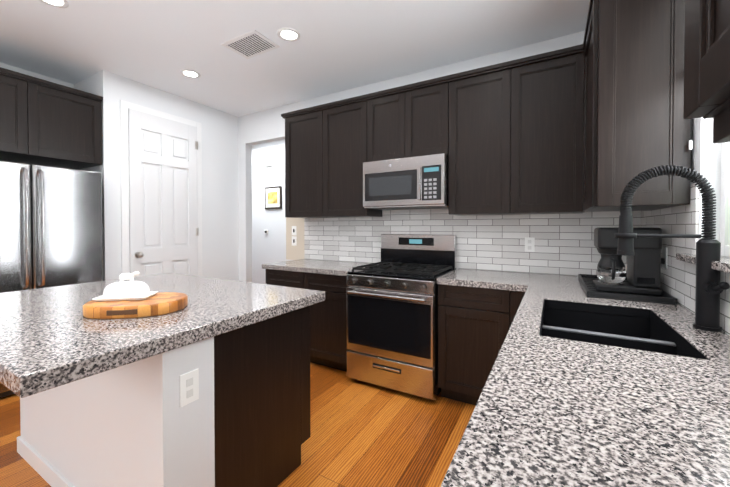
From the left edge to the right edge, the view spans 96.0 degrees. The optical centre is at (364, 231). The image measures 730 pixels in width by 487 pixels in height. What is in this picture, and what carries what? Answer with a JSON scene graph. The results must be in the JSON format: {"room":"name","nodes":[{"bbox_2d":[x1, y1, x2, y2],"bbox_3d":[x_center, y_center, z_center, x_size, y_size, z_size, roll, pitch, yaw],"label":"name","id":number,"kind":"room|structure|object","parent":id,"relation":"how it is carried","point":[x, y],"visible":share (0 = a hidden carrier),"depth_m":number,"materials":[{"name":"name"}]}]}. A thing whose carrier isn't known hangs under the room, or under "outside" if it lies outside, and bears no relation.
{"room":"kitchen","nodes":[
{"label":"kitchen","id":0,"kind":"room"},
{"bbox_2d":[0,63,73,87],"bbox_3d":[-3.587,-0.118,2.400,0.100,2.740,5.300,0,1,30],"label":"wall","id":1,"kind":"structure","parent":0,"point":[29,73],"depth_m":3.10,"materials":[{"name":"white paint"}]},
{"bbox_2d":[0,67,102,169],"bbox_3d":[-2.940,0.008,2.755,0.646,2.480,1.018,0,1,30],"label":"upper cabinet","id":2,"kind":"object","parent":1,"relation":"attached to","point":[45,122],"visible":1,"depth_m":2.73,"materials":[{"name":"brown wood"}]},
{"bbox_2d":[74,70,238,280],"bbox_3d":[-2.324,-0.137,3.865,0.630,2.740,1.500,0,1,30],"label":"wall","id":3,"kind":"structure","parent":0,"point":[220,211],"depth_m":3.90,"materials":[{"name":"white paint"}]},
{"bbox_2d":[120,100,201,275],"bbox_3d":[-2.187,-0.016,3.557,0.116,2.507,0.834,0,1,30],"label":"door frame","id":4,"kind":"structure","parent":3,"relation":"attached to","point":[125,106],"depth_m":3.21,"materials":[{"name":"white wood"}]},
{"bbox_2d":[128,108,198,276],"bbox_3d":[-2.105,0.013,3.515,0.105,2.433,0.710,0,1,30],"label":"pantry door","id":5,"kind":"structure","parent":3,"relation":"in","point":[163,213],"depth_m":3.48,"materials":[{"name":"white wood"}]},
{"bbox_2d":[0,362,474,486],"bbox_3d":[-1.607,1.308,2.001,6.130,0.100,6.550,0,1,30],"label":"floor","id":6,"kind":"structure","parent":0,"point":[364,434],"depth_m":2.00,"materials":[{"name":"brown wood"}]},
{"bbox_2d":[0,160,102,397],"bbox_3d":[-2.862,0.361,2.716,0.790,1.775,0.920,0,1,30],"label":"refrigerator","id":7,"kind":"object","parent":6,"relation":"on","point":[50,226],"visible":0.6,"depth_m":2.63,"materials":[{"name":"grey metal"}]},
{"bbox_2d":[17,305,309,486],"bbox_3d":[-1.141,0.831,1.852,1.486,0.859,0.813,0,1,30],"label":"kitchen island","id":8,"kind":"object","parent":6,"relation":"on","point":[208,385],"depth_m":1.41,"materials":[{"name":"white paint"}]},
{"bbox_2d":[0,273,324,400],"bbox_3d":[-1.210,0.374,1.734,1.552,0.056,1.244,0,1,30],"label":"island countertop","id":9,"kind":"structure","parent":8,"relation":"on","point":[47,343],"depth_m":1.27,"materials":[{"name":"grey stone"}]},
{"bbox_2d":[83,292,187,318],"bbox_3d":[-1.002,0.324,1.456,0.366,0.050,0.356,0,1,30],"label":"serving board","id":10,"kind":"object","parent":9,"relation":"on","point":[160,303],"visible":0.85,"depth_m":1.35,"materials":[{"name":"brown wood"}]},
{"bbox_2d":[92,270,157,300],"bbox_3d":[-1.067,0.236,1.472,0.208,0.125,0.128,0,1,-12],"label":"butter dish","id":11,"kind":"object","parent":10,"relation":"on","point":[122,289],"visible":1,"depth_m":1.44,"materials":[{"name":"white ceramic"}]},
{"bbox_2d":[262,268,309,288],"bbox_3d":[-0.601,0.805,3.393,0.560,0.870,0.598,0,1,30],"label":"base cabinet","id":12,"kind":"object","parent":6,"relation":"on","point":[301,280],"depth_m":3.12,"materials":[{"name":"brown wood"}]},
{"bbox_2d":[310,272,348,331],"bbox_3d":[-0.219,0.807,3.174,0.561,0.870,0.598,0,1,30],"label":"base cabinet","id":13,"kind":"object","parent":6,"relation":"on","point":[334,306],"depth_m":2.89,"materials":[{"name":"brown wood"}]},
{"bbox_2d":[262,260,378,275],"bbox_3d":[-0.427,0.349,3.276,1.032,0.045,0.618,0,1,30],"label":"countertop","id":14,"kind":"structure","parent":13,"relation":"on","point":[323,267],"depth_m":3.14,"materials":[{"name":"grey stone"}]},
{"bbox_2d":[347,234,456,399],"bbox_3d":[0.319,0.640,2.789,0.741,1.215,0.724,0,1,30],"label":"range","id":15,"kind":"object","parent":6,"relation":"on","point":[392,319],"visible":0.96,"depth_m":2.55,"materials":[{"name":"silver metal"}]},
{"bbox_2d":[252,140,285,283],"bbox_3d":[0.000,-0.149,4.778,6.130,2.740,0.100,0,1,30],"label":"wall","id":16,"kind":"structure","parent":0,"point":[270,247],"depth_m":5.69,"materials":[{"name":"white paint"}]},
{"bbox_2d":[264,157,272,166],"bbox_3d":[-1.665,-1.190,5.631,0.180,0.140,0.050,0,1,30],"label":"door chime","id":17,"kind":"object","parent":16,"relation":"attached to","point":[268,161],"visible":1,"depth_m":5.60,"materials":[{"name":"white plastic"}]},
{"bbox_2d":[265,186,281,208],"bbox_3d":[-1.564,-0.569,5.592,0.380,0.380,0.031,0,1,30],"label":"picture frame","id":18,"kind":"object","parent":16,"relation":"attached to","point":[273,197],"visible":0.98,"depth_m":5.57,"materials":[{"name":"black wood"}]},
{"bbox_2d":[0,0,589,144],"bbox_3d":[-1.607,-1.532,1.964,6.130,0.100,6.550,0,1,30],"label":"ceiling","id":19,"kind":"structure","parent":0,"point":[340,45],"depth_m":2.55,"materials":[{"name":"white paint"}]},
{"bbox_2d":[39,0,68,7],"bbox_3d":[-2.000,-1.479,2.093,0.170,0.007,0.170,0,1,30],"label":"recessed light","id":20,"kind":"object","parent":19,"relation":"in","point":[60,3],"visible":1,"depth_m":2.13,"materials":[{"name":"white"}]},
{"bbox_2d":[180,69,200,77],"bbox_3d":[-1.654,-1.492,3.116,0.170,0.007,0.170,0,1,30],"label":"recessed light","id":21,"kind":"object","parent":19,"relation":"in","point":[189,73],"visible":1,"depth_m":3.11,"materials":[{"name":"white"}]},
{"bbox_2d":[221,30,279,58],"bbox_3d":[-0.914,-1.484,2.628,0.380,0.012,0.260,0,1,30],"label":"ceiling vent","id":22,"kind":"object","parent":19,"relation":"in","point":[251,44],"visible":1,"depth_m":2.61,"materials":[{"name":"white metal"}]},
{"bbox_2d":[277,28,299,41],"bbox_3d":[-0.575,-1.484,2.485,0.170,0.007,0.170,0,1,30],"label":"recessed light","id":23,"kind":"object","parent":19,"relation":"in","point":[289,34],"visible":1,"depth_m":2.48,"materials":[{"name":"white"}]},
{"bbox_2d":[238,31,584,281],"bbox_3d":[-0.103,-0.132,3.504,5.040,2.740,0.113,0,1,30],"label":"wall","id":24,"kind":"structure","parent":0,"point":[264,126],"depth_m":3.89,"materials":[{"name":"white paint"}]},
{"bbox_2d":[282,104,325,217],"bbox_3d":[-0.531,-0.694,3.495,0.561,1.095,0.318,0,1,30],"label":"upper cabinet","id":25,"kind":"object","parent":24,"relation":"attached to","point":[305,129],"depth_m":3.36,"materials":[{"name":"brown wood"}]},
{"bbox_2d":[326,93,381,217],"bbox_3d":[-0.121,-0.691,3.259,0.621,1.095,0.318,0,1,30],"label":"upper cabinet","id":26,"kind":"object","parent":24,"relation":"attached to","point":[350,121],"depth_m":3.12,"materials":[{"name":"brown wood"}]},
{"bbox_2d":[374,84,413,151],"bbox_3d":[0.285,-0.928,3.023,0.432,0.615,0.318,0,1,30],"label":"upper cabinet","id":27,"kind":"object","parent":24,"relation":"attached to","point":[393,107],"depth_m":2.86,"materials":[{"name":"brown wood"}]},
{"bbox_2d":[358,140,449,211],"bbox_3d":[0.396,-0.442,2.909,0.737,0.472,0.415,0,1,30],"label":"microwave","id":28,"kind":"object","parent":24,"relation":"attached to","point":[418,177],"depth_m":2.74,"materials":[{"name":"silver metal"}]},
{"bbox_2d":[414,76,449,143],"bbox_3d":[0.556,-0.926,2.867,0.431,0.615,0.318,0,1,30],"label":"upper cabinet","id":29,"kind":"object","parent":24,"relation":"attached to","point":[432,96],"depth_m":2.69,"materials":[{"name":"brown wood"}]},
{"bbox_2d":[438,64,497,215],"bbox_3d":[0.943,-0.683,2.648,0.578,1.095,0.318,0,1,30],"label":"upper cabinet","id":30,"kind":"object","parent":24,"relation":"attached to","point":[473,93],"depth_m":2.53,"materials":[{"name":"brown wood"}]},
{"bbox_2d":[304,208,635,276],"bbox_3d":[0.605,0.079,3.043,3.000,0.610,0.010,0,1,30],"label":"tile backsplash","id":31,"kind":"structure","parent":24,"relation":"attached to","point":[564,244],"depth_m":2.79,"materials":[{"name":"white tile"}]},
{"bbox_2d":[525,237,534,251],"bbox_3d":[1.316,0.107,2.625,0.070,0.115,0.007,0,1,30],"label":"outlet","id":32,"kind":"object","parent":31,"relation":"attached to","point":[529,244],"visible":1,"depth_m":2.62,"materials":[{"name":"white plastic"}]},
{"bbox_2d":[498,46,583,214],"bbox_3d":[1.300,-0.680,2.404,0.521,1.095,0.385,0,1,30],"label":"upper cabinet","id":33,"kind":"object","parent":24,"relation":"attached to","point":[536,92],"depth_m":2.32,"materials":[{"name":"brown wood"}]},
{"bbox_2d":[310,269,729,486],"bbox_3d":[0.079,0.393,0.355,1.255,0.058,5.178,0,1,30],"label":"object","id":34,"kind":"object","parent":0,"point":[549,411],"depth_m":0.74,"materials":[{"name":"grey stone"}]},
{"bbox_2d":[546,300,697,355],"bbox_3d":[0.945,0.488,1.308,0.449,0.263,0.694,0,1,30],"label":"sink","id":35,"kind":"object","parent":34,"relation":"in","point":[608,323],"depth_m":1.52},
{"bbox_2d":[578,274,677,304],"bbox_3d":[1.507,0.328,1.963,0.355,0.030,0.750,0,1,30],"label":"tray","id":36,"kind":"object","parent":34,"relation":"on","point":[586,282],"visible":0.62,"depth_m":1.69,"materials":[{"name":"black plastic"}]},
{"bbox_2d":[593,227,661,295],"bbox_3d":[1.466,0.156,1.853,0.280,0.355,0.218,0,1,30],"label":"coffee maker","id":37,"kind":"object","parent":36,"relation":"on","point":[643,272],"visible":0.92,"depth_m":1.78,"materials":[{"name":"black plastic"}]},
{"bbox_2d":[615,165,729,331],"bbox_3d":[1.110,0.052,1.197,0.308,0.602,0.182,0,1,30],"label":"faucet","id":38,"kind":"object","parent":34,"relation":"on","point":[710,287],"visible":1,"depth_m":1.18,"materials":[{"name":"black metal"}]},
{"bbox_2d":[690,117,729,257],"bbox_3d":[0.960,-0.092,0.449,0.150,2.740,6.450,0,1,30],"label":"wall","id":39,"kind":"structure","parent":0,"point":[706,156],"depth_m":1.37,"materials":[{"name":"white paint"}]},
{"bbox_2d":[574,0,690,211],"bbox_3d":[1.427,-0.673,1.829,0.399,1.095,0.660,0,1,30],"label":"upper cabinet","id":40,"kind":"object","parent":39,"relation":"attached to","point":[620,62],"depth_m":1.57,"materials":[{"name":"brown wood"}]},
{"bbox_2d":[636,183,729,335],"bbox_3d":[0.629,0.118,0.037,0.010,0.610,5.200,0,1,30],"label":"tile backsplash","id":41,"kind":"structure","parent":39,"relation":"attached to","point":[678,280],"depth_m":1.54,"materials":[{"name":"white tile"}]},
{"bbox_2d":[661,247,667,268],"bbox_3d":[1.488,0.130,1.595,0.053,0.104,0.101,0,1,30],"label":"outlet","id":42,"kind":"object","parent":41,"relation":"attached to","point":[664,259],"visible":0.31,"depth_m":1.61,"materials":[{"name":"white plastic"}]},
{"bbox_2d":[689,119,692,149],"bbox_3d":[1.122,-0.771,0.917,0.034,0.845,1.178,0,1,30],"label":"window shade","id":43,"kind":"object","parent":39,"relation":"attached to","point":[690,144],"visible":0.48,"depth_m":1.42,"materials":[{"name":"white"}]},
{"bbox_2d":[666,0,729,135],"bbox_3d":[0.469,-0.653,0.131,0.367,1.010,0.527,0,1,30],"label":"upper cabinet","id":44,"kind":"object","parent":39,"relation":"attached to","point":[697,31],"depth_m":0.42,"materials":[{"name":"brown wood"}]},
{"bbox_2d":[676,253,729,273],"bbox_3d":[1.163,0.121,0.944,0.110,0.030,1.215,0,1,30],"label":"window sill","id":45,"kind":"structure","parent":39,"relation":"attached to","point":[723,265],"depth_m":1.20,"materials":[{"name":"grey stone"}]},
{"bbox_2d":[720,142,729,256],"bbox_3d":[1.220,-0.490,0.866,0.060,1.195,1.080,0,1,30],"label":"window","id":46,"kind":"structure","parent":39,"relation":"in","point":[725,205],"depth_m":1.31,"materials":[{"name":"white"}]}
]}

